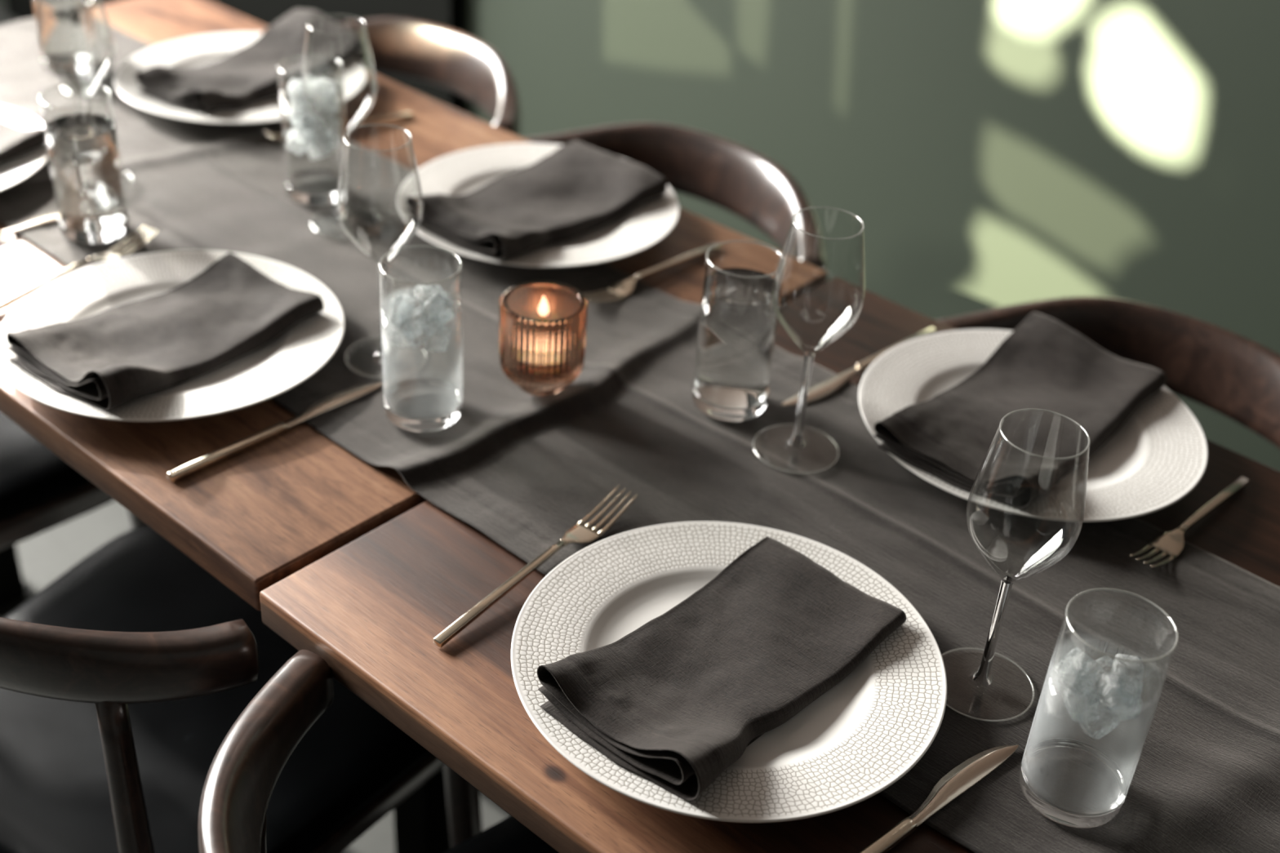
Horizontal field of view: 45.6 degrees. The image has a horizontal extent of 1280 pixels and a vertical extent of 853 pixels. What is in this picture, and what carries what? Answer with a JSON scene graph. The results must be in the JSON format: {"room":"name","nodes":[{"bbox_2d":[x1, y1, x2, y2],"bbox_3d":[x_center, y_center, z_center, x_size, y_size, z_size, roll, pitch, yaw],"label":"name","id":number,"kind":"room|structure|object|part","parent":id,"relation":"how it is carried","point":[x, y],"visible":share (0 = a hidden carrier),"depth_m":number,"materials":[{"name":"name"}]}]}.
{"room":"dining room","nodes":[
{"label":"dining room","id":0,"kind":"room"},
{"bbox_2d":[0,2,510,852],"bbox_3d":[-1.158,0.959,1.207,6.300,0.100,4.700,29,41,32],"label":"floor","id":1,"kind":"structure","parent":0,"point":[46,556],"depth_m":2.29,"materials":[{"name":"grey concrete"}]},
{"bbox_2d":[0,412,146,550],"bbox_3d":[-0.872,0.075,1.779,0.463,0.766,0.444,27,40,30],"label":"dining chair","id":2,"kind":"object","parent":1,"relation":"on","point":[40,492],"visible":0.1,"depth_m":1.69,"materials":[{"name":"brown wood"}]},
{"bbox_3d":[-0.858,0.009,1.748,0.456,0.034,0.410,27,40,30],"label":"seat","id":3,"kind":"part","parent":2,"relation":"part of","materials":[{"name":"black leather"}]},
{"bbox_3d":[-0.860,0.036,1.766,0.461,0.044,0.414,27,40,30],"label":"seat frame","id":4,"kind":"part","parent":2,"relation":"part of","materials":[{"name":"brown wood"}]},
{"bbox_3d":[-0.597,0.212,1.896,0.054,0.442,0.034,-5,35,-13],"label":"leg","id":5,"kind":"part","parent":2,"relation":"part of","materials":[{"name":"brown wood"}]},
{"bbox_2d":[0,525,482,852],"bbox_3d":[-0.451,0.332,1.443,0.463,0.766,0.444,22,38,24],"label":"dining chair","id":6,"kind":"object","parent":1,"relation":"on","point":[123,679],"visible":0.81,"depth_m":1.33,"materials":[{"name":"brown wood"}]},
{"bbox_3d":[-0.395,0.496,1.267,0.034,0.697,0.081,-5,35,-13],"label":"leg","id":7,"kind":"part","parent":6,"relation":"part of","materials":[{"name":"brown wood"}]},
{"bbox_3d":[-0.506,0.111,1.147,0.463,0.079,0.155,22,38,24],"label":"backrest rail","id":8,"kind":"part","parent":6,"relation":"part of","materials":[{"name":"brown wood"}]},
{"bbox_3d":[-0.441,0.291,1.431,0.461,0.044,0.414,22,38,24],"label":"seat frame","id":9,"kind":"part","parent":6,"relation":"part of","materials":[{"name":"brown wood"}]},
{"bbox_3d":[-0.182,0.447,1.592,0.054,0.442,0.034,-10,36,-20],"label":"leg","id":10,"kind":"part","parent":6,"relation":"part of","materials":[{"name":"brown wood"}]},
{"bbox_2d":[197,649,558,852],"bbox_3d":[-0.071,0.540,1.173,0.444,0.766,0.463,-18,40,-30],"label":"dining chair","id":11,"kind":"object","parent":1,"relation":"on","point":[243,774],"visible":0.76,"depth_m":1.02,"materials":[{"name":"brown wood"}]},
{"bbox_3d":[-0.313,0.530,1.224,0.081,0.697,0.034,9,34,7],"label":"leg","id":12,"kind":"part","parent":11,"relation":"part of","materials":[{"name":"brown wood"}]},
{"bbox_3d":[-0.169,0.295,0.911,0.155,0.079,0.463,-18,40,-30],"label":"backrest rail","id":13,"kind":"part","parent":11,"relation":"part of","materials":[{"name":"brown wood"}]},
{"bbox_3d":[-0.054,0.476,1.141,0.410,0.034,0.456,-18,40,-30],"label":"seat","id":14,"kind":"part","parent":11,"relation":"part of","materials":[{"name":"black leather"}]},
{"bbox_2d":[0,0,827,852],"bbox_3d":[-0.498,0.050,1.870,1.160,0.750,0.724,29,41,32],"label":"dining table","id":15,"kind":"object","parent":1,"relation":"on","point":[253,518],"visible":0.32,"depth_m":1.28,"materials":[{"name":"brown wood"}]},
{"bbox_3d":[-0.909,-0.053,2.006,0.060,0.719,0.060,29,41,32],"label":"leg","id":16,"kind":"part","parent":15,"relation":"part of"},
{"bbox_2d":[0,105,48,191],"bbox_3d":[-0.788,-0.284,1.635,0.300,0.024,0.300,26,39,29],"label":"dinner plate","id":17,"kind":"object","parent":15,"relation":"on","point":[14,171],"visible":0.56,"depth_m":1.64,"materials":[{"name":"white ceramic"}]},
{"bbox_2d":[0,120,46,164],"bbox_3d":[-0.759,-0.281,1.594,0.142,0.047,0.241,19,37,21],"label":"folded napkin","id":18,"kind":"object","parent":17,"relation":"on","point":[15,141],"visible":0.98,"depth_m":1.64,"materials":[{"name":"grey fabric"}]},
{"bbox_2d":[0,212,59,237],"bbox_3d":[-0.650,-0.195,1.534,0.217,0.007,0.018,-24,43,-34],"label":"knife","id":19,"kind":"object","parent":15,"relation":"on","point":[53,217],"visible":0.59,"depth_m":1.55,"materials":[{"name":"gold metal"}]},
{"bbox_2d":[0,222,161,310],"bbox_3d":[-0.554,-0.148,1.468,0.023,0.014,0.225,23,39,25],"label":"fork","id":20,"kind":"object","parent":15,"relation":"on","point":[108,255],"visible":0.99,"depth_m":1.49,"materials":[{"name":"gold metal"}]},
{"bbox_3d":[-0.577,-0.128,1.439,0.008,0.011,0.142,23,39,25],"label":"handle","id":21,"kind":"part","parent":20,"relation":"part of","materials":[{"name":"beige metal"}]},
{"bbox_2d":[0,249,344,422],"bbox_3d":[-0.418,-0.079,1.370,0.300,0.024,0.300,0,34,-6],"label":"dinner plate","id":22,"kind":"object","parent":15,"relation":"on","point":[263,374],"visible":0.57,"depth_m":1.36,"materials":[{"name":"white ceramic"}]},
{"bbox_2d":[6,252,324,410],"bbox_3d":[-0.415,-0.090,1.347,0.150,0.047,0.247,29,41,32],"label":"folded napkin","id":23,"kind":"object","parent":22,"relation":"on","point":[108,359],"visible":1,"depth_m":1.34,"materials":[{"name":"grey fabric"}]},
{"bbox_2d":[263,111,413,140],"bbox_3d":[-0.350,-0.355,1.794,0.194,0.022,0.024,-22,42,-33],"label":"fork","id":24,"kind":"object","parent":15,"relation":"on","point":[407,114],"visible":0.52,"depth_m":1.82,"materials":[{"name":"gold metal"}]},
{"bbox_3d":[-0.324,-0.365,1.818,0.122,0.011,0.008,-21,41,-36],"label":"handle","id":25,"kind":"part","parent":24,"relation":"part of","materials":[{"name":"beige metal"}]},
{"bbox_3d":[-0.227,0.258,1.617,0.060,0.719,0.060,29,41,32],"label":"leg","id":26,"kind":"part","parent":15,"relation":"part of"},
{"bbox_2d":[397,142,679,266],"bbox_3d":[-0.108,-0.232,1.633,0.300,0.024,0.300,-21,41,-32],"label":"dinner plate","id":27,"kind":"object","parent":15,"relation":"on","point":[462,172],"visible":0.48,"depth_m":1.62,"materials":[{"name":"white ceramic"}]},
{"bbox_2d":[404,138,667,261],"bbox_3d":[-0.108,-0.241,1.609,0.152,0.044,0.256,29,41,32],"label":"folded napkin","id":28,"kind":"object","parent":27,"relation":"on","point":[578,188],"visible":1,"depth_m":1.62,"materials":[{"name":"grey fabric"}]},
{"bbox_2d":[0,16,1279,852],"bbox_3d":[-0.105,-0.061,1.389,2.158,0.015,0.405,29,41,32],"label":"table runner","id":29,"kind":"object","parent":15,"relation":"on","point":[522,468],"visible":0.58,"depth_m":1.25,"materials":[{"name":"grey fabric"}]},
{"bbox_2d":[31,0,98,74],"bbox_3d":[-0.711,-0.513,1.873,0.067,0.145,0.067,-8,36,-18],"label":"water tumbler","id":30,"kind":"object","parent":29,"relation":"on","point":[61,37],"visible":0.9,"depth_m":1.86,"materials":[{"name":"clear glass"}]},
{"bbox_3d":[-0.715,-0.459,1.909,0.067,0.016,0.067,-8,36,-18],"label":"glass","id":31,"kind":"part","parent":30,"relation":"part of","materials":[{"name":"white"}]},
{"bbox_2d":[38,83,128,243],"bbox_3d":[-0.551,-0.260,1.512,0.067,0.145,0.067,15,35,16],"label":"water tumbler","id":32,"kind":"object","parent":29,"relation":"on","point":[83,150],"visible":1,"depth_m":1.50,"materials":[{"name":"clear glass"}]},
{"bbox_3d":[-0.555,-0.206,1.548,0.067,0.016,0.067,15,35,16],"label":"glass","id":33,"kind":"part","parent":32,"relation":"part of","materials":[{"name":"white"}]},
{"bbox_2d":[37,0,133,190],"bbox_3d":[-0.576,-0.350,1.573,0.074,0.215,0.074,10,34,9],"label":"wine glass","id":34,"kind":"object","parent":29,"relation":"on","point":[84,100],"visible":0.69,"depth_m":1.56,"materials":[{"name":"clear glass"}]},
{"bbox_2d":[37,0,115,99],"bbox_3d":[-0.573,-0.390,1.547,0.074,0.119,0.074,-15,38,-27],"label":"bowl","id":35,"kind":"object","parent":34,"relation":"on","point":[83,98],"depth_m":1.54,"materials":[{"name":"clear glass"}]},
{"bbox_3d":[-0.579,-0.303,1.605,0.014,0.090,0.014,-15,38,-27],"label":"stem","id":36,"kind":"part","parent":34,"relation":"part of","materials":[{"name":"clear glass"}]},
{"bbox_2d":[62,0,114,97],"bbox_3d":[-0.660,-0.505,1.799,0.074,0.215,0.074,4,34,0],"label":"wine glass","id":37,"kind":"object","parent":29,"relation":"on","point":[92,78],"visible":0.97,"depth_m":1.83,"materials":[{"name":"clear glass"}]},
{"bbox_3d":[-0.663,-0.458,1.830,0.014,0.090,0.014,1,34,-5],"label":"stem","id":38,"kind":"part","parent":37,"relation":"part of","materials":[{"name":"clear glass"}]},
{"bbox_2d":[114,31,366,124],"bbox_3d":[-0.489,-0.423,1.874,0.306,0.024,0.306,13,35,12],"label":"dinner plate","id":39,"kind":"object","parent":29,"relation":"on","point":[199,50],"visible":0.3,"depth_m":1.88,"materials":[{"name":"white ceramic"}]},
{"bbox_2d":[135,8,365,112],"bbox_3d":[-0.475,-0.446,1.869,0.125,0.054,0.272,24,39,27],"label":"folded napkin","id":40,"kind":"object","parent":39,"relation":"on","point":[249,75],"visible":0.97,"depth_m":1.88,"materials":[{"name":"grey fabric"}]},
{"bbox_2d":[166,382,382,482],"bbox_3d":[-0.304,-0.001,1.284,0.018,0.007,0.214,30,42,33],"label":"knife","id":41,"kind":"object","parent":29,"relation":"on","point":[334,401],"visible":0.98,"depth_m":1.27,"materials":[{"name":"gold metal"}]},
{"bbox_3d":[-0.337,0.020,1.250,0.010,0.007,0.111,30,42,33],"label":"handle","id":42,"kind":"part","parent":41,"relation":"part of","materials":[{"name":"metal"}]},
{"bbox_3d":[-0.267,-0.021,1.319,0.018,0.002,0.104,30,42,33],"label":"blade","id":43,"kind":"part","parent":41,"relation":"part of","materials":[{"name":"metal"}]},
{"bbox_2d":[277,56,349,205],"bbox_3d":[-0.345,-0.312,1.611,0.067,0.145,0.067,-14,38,-25],"label":"water tumbler","id":44,"kind":"object","parent":29,"relation":"on","point":[310,186],"visible":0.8,"depth_m":1.63,"materials":[{"name":"clear glass"}]},
{"bbox_2d":[289,108,302,129],"bbox_3d":[-0.357,-0.324,1.596,0.019,0.022,0.016,-5,35,-13],"label":"ice cube","id":45,"kind":"object","parent":44,"relation":"in","point":[296,124],"visible":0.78,"depth_m":1.59,"materials":[{"name":"white"}]},
{"bbox_2d":[287,79,308,100],"bbox_3d":[-0.355,-0.350,1.585,0.023,0.024,0.023,-12,37,-23],"label":"ice cube","id":46,"kind":"object","parent":44,"relation":"in","point":[295,87],"visible":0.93,"depth_m":1.58,"materials":[{"name":"white"}]},
{"bbox_2d":[285,128,311,155],"bbox_3d":[-0.362,-0.305,1.619,0.028,0.031,0.029,1,34,-5],"label":"ice cube","id":47,"kind":"object","parent":44,"relation":"in","point":[295,144],"visible":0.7,"depth_m":1.61,"materials":[{"name":"white"}]},
{"bbox_2d":[291,92,312,120],"bbox_3d":[-0.350,-0.333,1.584,0.025,0.034,0.031,3,34,-1],"label":"ice cube","id":48,"kind":"object","parent":44,"relation":"in","point":[300,110],"visible":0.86,"depth_m":1.57,"materials":[{"name":"white"}]},
{"bbox_2d":[297,123,319,142],"bbox_3d":[-0.346,-0.311,1.597,0.024,0.025,0.019,0,34,-7],"label":"ice cube","id":49,"kind":"object","parent":44,"relation":"in","point":[304,132],"visible":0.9,"depth_m":1.59,"materials":[{"name":"white"}]},
{"bbox_2d":[302,74,319,82],"bbox_3d":[-0.345,-0.356,1.596,0.022,0.026,0.025,-7,35,-16],"label":"ice cube","id":50,"kind":"object","parent":44,"relation":"in","point":[308,77],"visible":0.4,"depth_m":1.59,"materials":[{"name":"white"}]},
{"bbox_2d":[302,106,330,133],"bbox_3d":[-0.338,-0.322,1.589,0.025,0.027,0.022,19,36,21],"label":"ice cube","id":51,"kind":"object","parent":44,"relation":"in","point":[315,126],"visible":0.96,"depth_m":1.58,"materials":[{"name":"white"}]},
{"bbox_3d":[-0.349,-0.259,1.647,0.067,0.016,0.067,-14,38,-25],"label":"glass","id":52,"kind":"part","parent":44,"relation":"part of","materials":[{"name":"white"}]},
{"bbox_2d":[306,145,331,159],"bbox_3d":[-0.346,-0.301,1.635,0.025,0.028,0.025,20,37,22],"label":"ice cube","id":53,"kind":"object","parent":44,"relation":"in","point":[313,154],"visible":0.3,"depth_m":1.63,"materials":[{"name":"white"}]},
{"bbox_2d":[308,76,336,109],"bbox_3d":[-0.329,-0.345,1.578,0.023,0.028,0.025,22,38,25],"label":"ice cube","id":54,"kind":"object","parent":44,"relation":"in","point":[321,87],"visible":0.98,"depth_m":1.57,"materials":[{"name":"white"}]},
{"bbox_2d":[309,133,336,156],"bbox_3d":[-0.335,-0.299,1.606,0.025,0.030,0.027,-11,37,-22],"label":"ice cube","id":55,"kind":"object","parent":44,"relation":"in","point":[323,145],"visible":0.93,"depth_m":1.60,"materials":[{"name":"white"}]},
{"bbox_2d":[322,115,342,142],"bbox_3d":[-0.332,-0.314,1.606,0.026,0.033,0.028,20,37,23],"label":"ice cube","id":56,"kind":"object","parent":44,"relation":"in","point":[335,123],"visible":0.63,"depth_m":1.60,"materials":[{"name":"white"}]},
{"bbox_2d":[328,91,338,115],"bbox_3d":[-0.331,-0.341,1.597,0.024,0.028,0.021,27,40,30],"label":"ice cube","id":57,"kind":"object","parent":44,"relation":"in","point":[334,109],"visible":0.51,"depth_m":1.60,"materials":[{"name":"white"}]},
{"bbox_2d":[301,14,380,239],"bbox_3d":[-0.301,-0.302,1.537,0.074,0.215,0.074,-20,41,-32],"label":"wine glass","id":58,"kind":"object","parent":29,"relation":"on","point":[345,215],"visible":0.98,"depth_m":1.56,"materials":[{"name":"clear glass"}]},
{"bbox_2d":[301,14,377,137],"bbox_3d":[-0.298,-0.342,1.510,0.074,0.119,0.074,22,38,25],"label":"bowl","id":59,"kind":"object","parent":58,"relation":"on","point":[325,15],"depth_m":1.51,"materials":[{"name":"clear glass"}]},
{"bbox_3d":[-0.305,-0.255,1.568,0.014,0.090,0.014,22,38,25],"label":"stem","id":60,"kind":"part","parent":58,"relation":"part of","materials":[{"name":"clear glass"}]},
{"bbox_2d":[336,128,426,378],"bbox_3d":[-0.225,-0.152,1.324,0.074,0.215,0.074,11,34,11],"label":"wine glass","id":61,"kind":"object","parent":29,"relation":"on","point":[387,348],"visible":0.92,"depth_m":1.34,"materials":[{"name":"clear glass"}]},
{"bbox_2d":[336,128,423,264],"bbox_3d":[-0.222,-0.191,1.297,0.074,0.119,0.074,6,34,3],"label":"bowl","id":62,"kind":"object","parent":61,"relation":"on","point":[381,263],"depth_m":1.29,"materials":[{"name":"clear glass"}]},
{"bbox_3d":[-0.228,-0.105,1.355,0.014,0.090,0.014,6,34,3],"label":"stem","id":63,"kind":"part","parent":61,"relation":"part of","materials":[{"name":"clear glass"}]},
{"bbox_2d":[379,244,462,431],"bbox_3d":[-0.182,-0.072,1.272,0.067,0.145,0.067,-21,41,-33],"label":"water tumbler","id":64,"kind":"object","parent":29,"relation":"on","point":[420,404],"visible":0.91,"depth_m":1.29,"materials":[{"name":"clear glass"}]},
{"bbox_2d":[386,314,411,346],"bbox_3d":[-0.197,-0.081,1.266,0.030,0.034,0.030,-12,37,-23],"label":"ice cube","id":65,"kind":"object","parent":64,"relation":"in","point":[395,337],"visible":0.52,"depth_m":1.26,"materials":[{"name":"white"}]},
{"bbox_2d":[389,293,423,328],"bbox_3d":[-0.191,-0.094,1.248,0.026,0.028,0.021,19,37,21],"label":"ice cube","id":66,"kind":"object","parent":64,"relation":"in","point":[404,306],"visible":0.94,"depth_m":1.24,"materials":[{"name":"white"}]},
{"bbox_2d":[399,312,433,347],"bbox_3d":[-0.183,-0.079,1.248,0.027,0.027,0.020,26,40,29],"label":"ice cube","id":67,"kind":"object","parent":64,"relation":"in","point":[415,335],"visible":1,"depth_m":1.24,"materials":[{"name":"white"}]},
{"bbox_3d":[-0.186,-0.018,1.308,0.067,0.016,0.067,-21,41,-33],"label":"glass","id":68,"kind":"part","parent":64,"relation":"part of","materials":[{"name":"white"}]},
{"bbox_2d":[413,284,448,303],"bbox_3d":[-0.175,-0.103,1.270,0.028,0.033,0.032,11,34,10],"label":"ice cube","id":69,"kind":"object","parent":64,"relation":"in","point":[422,292],"visible":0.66,"depth_m":1.26,"materials":[{"name":"white"}]},
{"bbox_2d":[419,323,451,352],"bbox_3d":[-0.169,-0.073,1.256,0.024,0.030,0.025,21,37,23],"label":"ice cube","id":70,"kind":"object","parent":64,"relation":"in","point":[438,341],"visible":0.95,"depth_m":1.25,"materials":[{"name":"white"}]},
{"bbox_2d":[421,293,455,325],"bbox_3d":[-0.166,-0.095,1.253,0.022,0.024,0.027,29,41,32],"label":"ice cube","id":71,"kind":"object","parent":64,"relation":"in","point":[438,308],"visible":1,"depth_m":1.25,"materials":[{"name":"white"}]},
{"bbox_2d":[433,484,637,647],"bbox_3d":[-0.076,0.103,1.147,0.023,0.014,0.221,26,40,28],"label":"fork","id":72,"kind":"object","parent":29,"relation":"on","point":[580,533],"visible":1,"depth_m":1.14,"materials":[{"name":"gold metal"}]},
{"bbox_3d":[-0.101,0.121,1.120,0.008,0.011,0.139,25,40,28],"label":"handle","id":73,"kind":"part","parent":72,"relation":"part of","materials":[{"name":"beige metal"}]},
{"bbox_2d":[499,280,587,395],"bbox_3d":[-0.085,-0.072,1.327,0.076,0.085,0.075,29,41,32],"label":"candle holder","id":74,"kind":"object","parent":29,"relation":"on","point":[543,325],"visible":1,"depth_m":1.30,"materials":[{"name":"orange glass"}]},
{"bbox_2d":[582,242,720,302],"bbox_3d":[0.014,-0.157,1.544,0.023,0.014,0.209,29,40,32],"label":"fork","id":75,"kind":"object","parent":29,"relation":"on","point":[621,289],"visible":0.94,"depth_m":1.52,"materials":[{"name":"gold metal"}]},
{"bbox_3d":[0.040,-0.170,1.570,0.008,0.011,0.131,29,40,32],"label":"handle","id":76,"kind":"part","parent":75,"relation":"part of","materials":[{"name":"metal"}]},
{"bbox_2d":[511,520,947,822],"bbox_3d":[0.061,0.166,1.057,0.300,0.024,0.300,10,34,8],"label":"dinner plate","id":77,"kind":"object","parent":29,"relation":"on","point":[859,738],"visible":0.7,"depth_m":1.04,"materials":[{"name":"white ceramic"}]},
{"bbox_2d":[537,536,906,800],"bbox_3d":[0.062,0.154,1.037,0.148,0.049,0.251,29,41,32],"label":"folded napkin","id":78,"kind":"object","parent":77,"relation":"on","point":[677,700],"visible":1,"depth_m":1.04,"materials":[{"name":"grey fabric"}]},
{"bbox_2d":[692,240,785,421],"bbox_3d":[0.084,-0.081,1.315,0.067,0.145,0.067,9,34,8],"label":"water tumbler","id":79,"kind":"object","parent":29,"relation":"on","point":[739,318],"visible":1,"depth_m":1.30,"materials":[{"name":"clear glass"}]},
{"bbox_3d":[0.080,-0.027,1.351,0.067,0.016,0.067,9,34,8],"label":"glass","id":80,"kind":"part","parent":79,"relation":"part of","materials":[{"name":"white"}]},
{"bbox_2d":[752,207,865,474],"bbox_3d":[0.140,-0.070,1.240,0.074,0.215,0.074,-4,35,-12],"label":"wine glass","id":81,"kind":"object","parent":29,"relation":"on","point":[797,441],"visible":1,"depth_m":1.26,"materials":[{"name":"clear glass"}]},
{"bbox_3d":[0.136,-0.022,1.271,0.014,0.090,0.014,-9,36,-19],"label":"stem","id":82,"kind":"part","parent":81,"relation":"part of","materials":[{"name":"clear glass"}]},
{"bbox_2d":[772,207,865,353],"bbox_3d":[0.142,-0.109,1.213,0.074,0.119,0.074,-9,36,-19],"label":"bowl","id":83,"kind":"object","parent":81,"relation":"on","point":[806,352],"depth_m":1.21,"materials":[{"name":"clear glass"}]},
{"bbox_2d":[942,408,1089,722],"bbox_3d":[0.246,0.093,1.011,0.074,0.215,0.074,-2,34,-9],"label":"wine glass","id":84,"kind":"object","parent":29,"relation":"on","point":[982,677],"visible":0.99,"depth_m":1.03,"materials":[{"name":"clear glass"}]},
{"bbox_3d":[0.243,0.140,1.043,0.014,0.090,0.014,29,41,32],"label":"stem","id":85,"kind":"part","parent":84,"relation":"part of","materials":[{"name":"clear glass"}]},
{"bbox_2d":[966,408,1089,582],"bbox_3d":[0.249,0.053,0.985,0.074,0.119,0.074,29,41,32],"label":"bowl","id":86,"kind":"object","parent":84,"relation":"on","point":[1004,579],"depth_m":0.98,"materials":[{"name":"clear glass"}]},
{"bbox_2d":[1019,587,1178,827],"bbox_3d":[0.284,0.178,0.950,0.067,0.145,0.067,4,34,-1],"label":"water tumbler","id":87,"kind":"object","parent":29,"relation":"on","point":[1070,782],"visible":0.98,"depth_m":0.98,"materials":[{"name":"clear glass"}]},
{"bbox_2d":[1055,680,1065,699],"bbox_3d":[0.277,0.165,0.957,0.028,0.030,0.028,-6,35,-15],"label":"ice cube","id":88,"kind":"object","parent":87,"relation":"in","point":[1061,690],"visible":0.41,"depth_m":0.95,"materials":[{"name":"white"}]},
{"bbox_3d":[0.280,0.232,0.986,0.067,0.016,0.067,4,34,-1],"label":"glass","id":89,"kind":"part","parent":87,"relation":"part of","materials":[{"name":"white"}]},
{"bbox_2d":[1052,647,1105,691],"bbox_3d":[0.272,0.153,0.943,0.029,0.028,0.023,-15,38,-27],"label":"ice cube","id":90,"kind":"object","parent":87,"relation":"in","point":[1076,670],"visible":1,"depth_m":0.93,"materials":[{"name":"white"}]},
{"bbox_2d":[1063,683,1096,722],"bbox_3d":[0.272,0.169,0.937,0.020,0.024,0.022,0,34,-6],"label":"ice cube","id":91,"kind":"object","parent":87,"relation":"in","point":[1077,704],"visible":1,"depth_m":0.93,"materials":[{"name":"white"}]},
{"bbox_2d":[1078,709,1119,739],"bbox_3d":[0.281,0.179,0.935,0.024,0.026,0.020,-14,38,-25],"label":"ice cube","id":92,"kind":"object","parent":87,"relation":"in","point":[1097,723],"visible":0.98,"depth_m":0.93,"materials":[{"name":"white"}]},
{"bbox_2d":[1095,655,1113,671],"bbox_3d":[0.289,0.161,0.953,0.032,0.029,0.022,-10,36,-20],"label":"ice cube","id":93,"kind":"object","parent":87,"relation":"in","point":[1105,662],"visible":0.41,"depth_m":0.95,"materials":[{"name":"white"}]},
{"bbox_2d":[1092,671,1142,715],"bbox_3d":[0.289,0.163,0.926,0.027,0.033,0.034,-15,38,-26],"label":"ice cube","id":94,"kind":"object","parent":87,"relation":"in","point":[1113,692],"visible":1,"depth_m":0.92,"materials":[{"name":"white"}]},
{"bbox_2d":[1111,653,1143,681],"bbox_3d":[0.301,0.153,0.939,0.017,0.022,0.019,8,34,6],"label":"ice cube","id":95,"kind":"object","parent":87,"relation":"in","point":[1135,669],"visible":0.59,"depth_m":0.93,"materials":[{"name":"white"}]},
{"bbox_2d":[1118,696,1143,720],"bbox_3d":[0.297,0.169,0.940,0.026,0.026,0.020,18,36,20],"label":"ice cube","id":96,"kind":"object","parent":87,"relation":"in","point":[1122,717],"visible":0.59,"depth_m":0.93,"materials":[{"name":"white"}]},
{"bbox_2d":[1129,476,1248,568],"bbox_3d":[0.454,0.076,1.245,0.023,0.014,0.191,30,41,33],"label":"fork","id":97,"kind":"object","parent":29,"relation":"on","point":[1171,543],"visible":1,"depth_m":1.22,"materials":[{"name":"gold metal"}]},
{"bbox_3d":[0.478,0.065,1.268,0.008,0.011,0.120,30,41,33],"label":"handle","id":98,"kind":"part","parent":97,"relation":"part of","materials":[{"name":"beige metal"}]},
{"bbox_2d":[338,17,521,137],"bbox_3d":[-0.408,-0.136,2.145,0.463,0.766,0.444,27,40,30],"label":"dining chair","id":99,"kind":"object","parent":1,"relation":"on","point":[460,63],"visible":0.25,"depth_m":2.08,"materials":[{"name":"brown wood"}]},
{"bbox_2d":[521,122,826,271],"bbox_3d":[-0.052,0.061,1.891,0.463,0.766,0.444,27,40,30],"label":"dining chair","id":100,"kind":"object","parent":1,"relation":"on","point":[731,176],"visible":0.23,"depth_m":1.82,"materials":[{"name":"brown wood"}]},
{"bbox_2d":[259,276,1279,852],"bbox_3d":[0.420,0.556,1.217,1.291,0.749,0.728,29,41,32],"label":"dining table","id":101,"kind":"object","parent":1,"relation":"on","point":[374,608],"visible":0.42,"depth_m":1.09,"materials":[{"name":"brown wood"}]},
{"bbox_2d":[781,326,937,406],"bbox_3d":[0.210,-0.054,1.418,0.225,0.007,0.018,-25,44,-38],"label":"knife","id":102,"kind":"object","parent":101,"relation":"on","point":[824,388],"visible":0.8,"depth_m":1.40,"materials":[{"name":"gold metal"}]},
{"bbox_3d":[0.168,-0.035,1.383,0.109,0.002,0.018,-25,44,-38],"label":"blade","id":103,"kind":"part","parent":102,"relation":"part of","materials":[{"name":"metal"}]},
{"bbox_3d":[0.246,-0.074,1.453,0.116,0.007,0.010,-25,44,-38],"label":"handle","id":104,"kind":"part","parent":102,"relation":"part of","materials":[{"name":"beige metal"}]},
{"bbox_2d":[858,744,1018,852],"bbox_3d":[0.166,0.250,0.960,0.226,0.007,0.018,-25,43,-35],"label":"knife","id":105,"kind":"object","parent":101,"relation":"on","point":[973,770],"visible":1,"depth_m":0.99,"materials":[{"name":"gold metal"}]},
{"bbox_3d":[0.128,0.270,0.927,0.117,0.007,0.010,-25,43,-35],"label":"handle","id":106,"kind":"part","parent":105,"relation":"part of","materials":[{"name":"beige metal"}]},
{"bbox_3d":[0.210,0.230,0.994,0.109,0.002,0.018,-25,43,-35],"label":"blade","id":107,"kind":"part","parent":105,"relation":"part of","materials":[{"name":"metal"}]},
{"bbox_2d":[858,328,1208,521],"bbox_3d":[0.340,0.001,1.335,0.300,0.024,0.300,-15,38,-26],"label":"dinner plate","id":108,"kind":"object","parent":101,"relation":"on","point":[1159,455],"visible":0.44,"depth_m":1.31,"materials":[{"name":"white ceramic"}]},
{"bbox_2d":[873,311,1167,509],"bbox_3d":[0.334,-0.016,1.322,0.152,0.047,0.275,29,41,32],"label":"folded napkin","id":109,"kind":"object","parent":108,"relation":"on","point":[1043,363],"visible":0.99,"depth_m":1.32,"materials":[{"name":"grey fabric"}]},
{"bbox_2d":[935,296,1279,448],"bbox_3d":[0.410,0.301,1.583,0.463,0.766,0.444,24,39,27],"label":"dining chair","id":110,"kind":"object","parent":1,"relation":"on","point":[1230,374],"visible":0.21,"depth_m":1.53,"materials":[{"name":"brown wood"}]},
{"bbox_2d":[0,0,1279,471],"bbox_3d":[0.477,-0.408,2.454,6.300,1.180,0.120,29,41,32],"label":"wall","id":111,"kind":"structure","parent":0,"point":[988,154],"depth_m":2.31,"materials":[{"name":"green paint"}]},
{"bbox_3d":[0.586,-1.880,1.468,6.300,2.370,0.120,29,41,32],"label":"wall","id":112,"kind":"structure","parent":0,"visible":0},
{"bbox_2d":[4,0,463,111],"bbox_3d":[-0.973,-1.846,2.981,1.790,2.600,0.035,29,41,32],"label":"trim","id":113,"kind":"structure","parent":112,"relation":"attached to","point":[449,14],"depth_m":3.13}
]}

